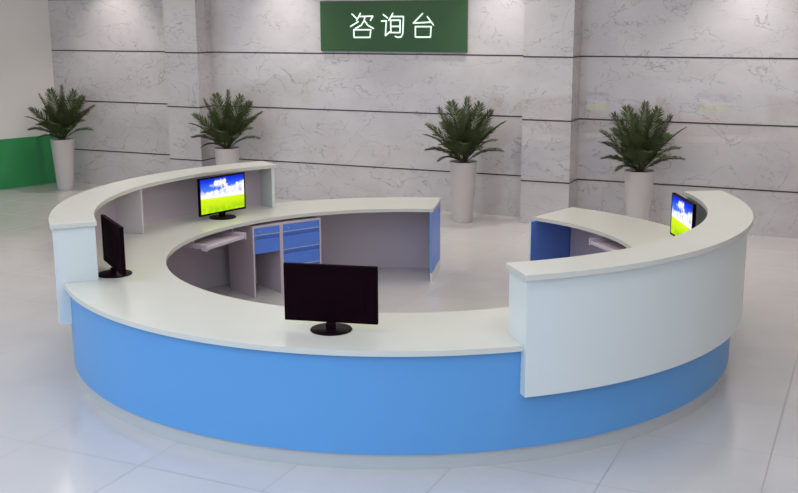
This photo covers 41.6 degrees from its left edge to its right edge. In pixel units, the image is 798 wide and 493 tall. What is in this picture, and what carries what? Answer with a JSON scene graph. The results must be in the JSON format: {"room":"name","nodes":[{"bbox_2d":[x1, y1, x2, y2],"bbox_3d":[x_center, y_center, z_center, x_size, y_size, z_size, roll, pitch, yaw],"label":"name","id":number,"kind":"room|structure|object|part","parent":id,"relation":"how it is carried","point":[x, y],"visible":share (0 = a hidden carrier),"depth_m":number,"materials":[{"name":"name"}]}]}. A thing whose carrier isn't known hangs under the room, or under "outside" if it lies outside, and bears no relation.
{"room":"reception lobby","nodes":[
{"label":"reception lobby","id":0,"kind":"room"},
{"bbox_2d":[0,0,55,138],"bbox_3d":[-13.874,-1.144,8.668,0.204,3.950,24.200,11,17,42],"label":"wall","id":1,"kind":"structure","parent":0,"point":[26,64],"depth_m":16.71,"materials":[{"name":"white paint"}]},
{"bbox_2d":[0,136,56,189],"bbox_3d":[-13.829,0.421,8.892,0.012,0.795,23.888,11,17,42],"label":"wall panel","id":2,"kind":"object","parent":1,"relation":"attached to","point":[24,161],"depth_m":16.95,"materials":[{"name":"green paint"}]},
{"bbox_2d":[50,138,74,189],"bbox_3d":[-5.327,-1.312,16.681,0.376,0.800,0.376,0,12,1],"label":"pot","id":3,"kind":"object","parent":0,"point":[62,148],"depth_m":16.56,"materials":[{"name":"white ceramic"}]},
{"bbox_2d":[214,146,239,164],"bbox_3d":[-2.521,-1.058,15.461,0.376,0.800,0.376,1,12,7],"label":"pot","id":4,"kind":"object","parent":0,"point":[223,154],"depth_m":15.26,"materials":[{"name":"white ceramic"}]},
{"bbox_2d":[0,183,797,492],"bbox_3d":[-12.756,1.969,3.867,41.000,0.100,32.081,5,13,24],"label":"floor","id":5,"kind":"structure","parent":0,"point":[55,438],"depth_m":7.16,"materials":[{"name":"tile"}]},
{"bbox_2d":[25,84,94,189],"bbox_3d":[-5.325,-1.731,16.577,0.975,1.664,0.876,9,15,37],"label":"potted palm","id":6,"kind":"object","parent":5,"relation":"on","point":[62,121],"visible":1,"depth_m":16.52,"materials":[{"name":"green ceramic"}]},
{"bbox_2d":[188,89,262,164],"bbox_3d":[-2.520,-1.477,15.357,0.975,1.664,0.876,11,17,42],"label":"potted palm","id":7,"kind":"object","parent":5,"relation":"on","point":[226,127],"visible":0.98,"depth_m":15.27,"materials":[{"name":"green plant"}]},
{"bbox_2d":[229,221,282,297],"bbox_3d":[-1.422,0.095,10.379,0.315,0.700,0.505,-9,15,-36],"label":"base cabinet","id":8,"kind":"object","parent":5,"relation":"on","point":[257,259],"visible":0.95,"depth_m":10.28,"materials":[{"name":"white laminate"}]},
{"bbox_3d":[-1.279,-0.153,10.130,0.277,0.075,0.018,-9,15,-36],"label":"drawer","id":9,"kind":"part","parent":8,"relation":"part of","materials":[{"name":"blue laminate"}]},
{"bbox_3d":[-1.279,-0.100,10.141,0.277,0.034,0.018,-9,15,-36],"label":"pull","id":10,"kind":"part","parent":8,"relation":"part of","materials":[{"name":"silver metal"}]},
{"bbox_3d":[-1.279,-0.011,10.161,0.277,0.140,0.018,-9,15,-36],"label":"drawer","id":11,"kind":"part","parent":8,"relation":"part of","materials":[{"name":"blue laminate"}]},
{"bbox_2d":[275,216,321,292],"bbox_3d":[-1.111,0.044,10.607,0.455,0.700,0.505,-9,15,-36],"label":"base cabinet","id":12,"kind":"object","parent":5,"relation":"on","point":[301,236],"visible":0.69,"depth_m":10.39,"materials":[{"name":"blue laminate"}]},
{"bbox_3d":[-0.969,-0.063,10.388,0.417,0.139,0.018,-9,15,-36],"label":"drawer","id":13,"kind":"part","parent":12,"relation":"part of","materials":[{"name":"blue laminate"}]},
{"bbox_3d":[-0.968,0.022,10.407,0.417,0.034,0.018,-9,15,-36],"label":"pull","id":14,"kind":"part","parent":12,"relation":"part of","materials":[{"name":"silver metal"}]},
{"bbox_3d":[-0.969,-0.204,10.357,0.417,0.075,0.018,-9,15,-36],"label":"drawer","id":15,"kind":"part","parent":12,"relation":"part of","materials":[{"name":"blue laminate"}]},
{"bbox_3d":[-0.969,-0.151,10.369,0.417,0.034,0.018,-9,15,-36],"label":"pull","id":16,"kind":"part","parent":12,"relation":"part of","materials":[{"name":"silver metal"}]},
{"bbox_3d":[-0.968,0.107,10.425,0.417,0.132,0.018,-9,15,-36],"label":"drawer","id":17,"kind":"part","parent":12,"relation":"part of","materials":[{"name":"blue laminate"}]},
{"bbox_2d":[71,203,729,469],"bbox_3d":[0.017,0.426,8.774,5.271,0.725,5.271,0,12,0],"label":"reception desk","id":18,"kind":"object","parent":5,"relation":"on","point":[354,412],"depth_m":6.42,"materials":[{"name":"blue laminate"}]},
{"bbox_2d":[48,161,275,323],"bbox_3d":[-2.162,-0.168,9.358,0.918,0.755,3.594,4,13,17],"label":"raised counter section","id":19,"kind":"object","parent":18,"relation":"attached to","point":[75,222],"depth_m":9.39,"materials":[{"name":"white laminate"}]},
{"bbox_3d":[-2.359,0.208,7.724,0.275,0.716,0.030,-5,13,-22],"label":"panel","id":20,"kind":"part","parent":19,"relation":"part of","materials":[{"name":"white laminate"}]},
{"bbox_2d":[48,161,275,229],"bbox_3d":[-2.163,-0.518,9.281,0.918,0.038,3.594,4,13,17],"label":"countertop","id":21,"kind":"structure","parent":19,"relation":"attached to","point":[77,212],"depth_m":9.01,"materials":[{"name":"white laminate"}]},
{"bbox_3d":[-1.349,-0.467,10.806,0.030,0.716,0.275,-8,14,-31],"label":"panel","id":22,"kind":"part","parent":19,"relation":"part of","materials":[{"name":"white laminate"}]},
{"bbox_2d":[64,197,672,356],"bbox_3d":[0.008,0.054,8.693,5.382,0.034,5.350,0,12,0],"label":"countertop","id":23,"kind":"structure","parent":18,"relation":"on","point":[153,299],"depth_m":7.00,"materials":[{"name":"white laminate"}]},
{"bbox_2d":[98,214,131,277],"bbox_3d":[-2.153,0.008,7.896,0.262,0.413,0.593,-7,14,-28],"label":"monitor","id":24,"kind":"object","parent":23,"relation":"on","point":[112,232],"visible":0.94,"depth_m":7.83,"materials":[{"name":"black plastic"}]},
{"bbox_2d":[182,229,245,251],"bbox_3d":[-1.756,-0.082,9.682,0.412,0.106,0.600,6,14,27],"label":"keyboard tray","id":25,"kind":"object","parent":23,"relation":"attached to","point":[206,243],"visible":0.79,"depth_m":9.68,"materials":[{"name":"laminate"}]},
{"bbox_2d":[194,234,239,245],"bbox_3d":[-1.739,-0.048,9.681,0.328,0.016,0.560,6,14,27],"label":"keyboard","id":26,"kind":"object","parent":25,"relation":"attached to","point":[213,239],"depth_m":9.71,"materials":[{"name":"white plastic"}]},
{"bbox_2d":[197,172,245,219],"bbox_3d":[-1.712,-0.482,10.140,0.262,0.413,0.556,3,13,15],"label":"monitor","id":27,"kind":"object","parent":23,"relation":"on","point":[220,194],"visible":1,"depth_m":10.12,"materials":[{"name":"black plastic"}]},
{"bbox_2d":[283,262,377,335],"bbox_3d":[-0.420,0.314,6.456,0.593,0.413,0.262,2,13,12],"label":"monitor","id":28,"kind":"object","parent":23,"relation":"on","point":[332,294],"visible":1,"depth_m":6.43,"materials":[{"name":"black plastic"}]},
{"bbox_2d":[589,237,625,250],"bbox_3d":[2.019,-0.021,9.331,0.412,0.106,0.600,-4,13,-18],"label":"keyboard tray","id":29,"kind":"object","parent":23,"relation":"attached to","point":[607,244],"visible":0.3,"depth_m":9.47,"materials":[{"name":"metal"}]},
{"bbox_2d":[596,241,625,249],"bbox_3d":[2.003,0.012,9.332,0.328,0.016,0.560,-4,13,-18],"label":"shelf","id":30,"kind":"object","parent":29,"relation":"attached to","point":[606,245],"depth_m":9.40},
{"bbox_2d":[670,192,696,235],"bbox_3d":[2.373,-0.200,8.764,0.262,0.413,0.593,-1,12,-2],"label":"monitor","id":31,"kind":"object","parent":23,"relation":"on","point":[683,211],"visible":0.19,"depth_m":8.76,"materials":[{"name":"black plastic"}]},
{"bbox_3d":[0.017,0.377,8.763,5.271,0.625,5.271,0,12,0],"label":"panel","id":32,"kind":"part","parent":18,"relation":"part of","materials":[{"name":"blue laminate"}]},
{"bbox_3d":[0.379,-0.106,10.977,0.022,0.625,0.681,2,12,9],"label":"panel","id":33,"kind":"part","parent":18,"relation":"part of","materials":[{"name":"blue laminate"}]},
{"bbox_3d":[1.508,0.009,10.425,0.022,0.625,0.746,10,16,40],"label":"panel","id":34,"kind":"part","parent":18,"relation":"part of","materials":[{"name":"blue laminate"}]},
{"bbox_2d":[506,190,752,397],"bbox_3d":[1.911,0.236,7.424,0.916,0.755,3.591,8,15,33],"label":"raised counter section","id":35,"kind":"object","parent":18,"relation":"attached to","point":[582,322],"depth_m":6.42,"materials":[{"name":"white laminate"}]},
{"bbox_3d":[0.716,0.512,6.272,0.030,0.716,0.260,-4,13,-15],"label":"panel","id":36,"kind":"part","parent":35,"relation":"part of","materials":[{"name":"white laminate"}]},
{"bbox_2d":[506,190,752,280],"bbox_3d":[1.909,-0.114,7.348,0.916,0.038,3.591,8,15,33],"label":"shelf","id":37,"kind":"object","parent":35,"relation":"attached to","point":[729,218],"depth_m":6.62,"materials":[{"name":"white laminate"}]},
{"bbox_3d":[2.561,-0.077,8.943,0.260,0.716,0.030,-2,12,-6],"label":"panel","id":38,"kind":"part","parent":35,"relation":"part of","materials":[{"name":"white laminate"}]},
{"bbox_2d":[423,95,505,222],"bbox_3d":[0.849,-1.150,13.789,0.975,1.664,0.876,11,17,42],"label":"potted palm","id":39,"kind":"object","parent":5,"relation":"on","point":[461,139],"visible":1,"depth_m":13.73,"materials":[{"name":"green plant"}]},
{"bbox_2d":[599,100,687,220],"bbox_3d":[2.968,-0.967,12.909,0.975,1.664,0.876,10,16,39],"label":"potted palm","id":40,"kind":"object","parent":5,"relation":"on","point":[639,180],"visible":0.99,"depth_m":12.84,"materials":[{"name":"green plant"}]},
{"bbox_2d":[48,0,797,238],"bbox_3d":[1.160,-2.355,13.946,14.990,3.950,0.634,5,13,24],"label":"wall","id":41,"kind":"structure","parent":0,"point":[705,90],"depth_m":14.25,"materials":[{"name":"stone"}]},
{"bbox_2d":[320,0,467,51],"bbox_3d":[-0.101,-3.031,14.432,2.220,0.690,0.054,5,13,24],"label":"sign board","id":42,"kind":"object","parent":41,"relation":"attached to","point":[388,25],"visible":1,"depth_m":14.39,"materials":[{"name":"green plastic"}]},
{"bbox_2d":[52,50,797,58],"bbox_3d":[1.107,-2.509,13.795,14.990,0.017,0.388,5,13,24],"label":"trim","id":43,"kind":"structure","parent":41,"relation":"attached to","point":[52,50],"depth_m":14.11,"materials":[{"name":"metal"}]},
{"bbox_2d":[58,99,797,126],"bbox_3d":[1.111,-1.728,13.965,14.990,0.017,0.388,5,13,24],"label":"trim","id":44,"kind":"structure","parent":41,"relation":"attached to","point":[58,99],"depth_m":14.45,"materials":[{"name":"metal"}]},
{"bbox_2d":[74,149,797,192],"bbox_3d":[1.114,-0.954,14.134,14.990,0.017,0.388,5,13,24],"label":"trim","id":45,"kind":"structure","parent":41,"relation":"attached to","point":[74,149],"depth_m":14.54,"materials":[{"name":"metal"}]},
{"bbox_2d":[449,160,477,222],"bbox_3d":[0.848,-0.730,13.894,0.376,0.800,0.376,1,12,6],"label":"pot","id":46,"kind":"object","parent":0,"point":[462,172],"depth_m":13.77,"materials":[{"name":"white ceramic"}]},
{"bbox_2d":[624,168,654,220],"bbox_3d":[2.966,-0.547,13.013,0.376,0.800,0.376,1,12,3],"label":"pot","id":47,"kind":"object","parent":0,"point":[638,181],"depth_m":12.87,"materials":[{"name":"white ceramic"}]}
]}

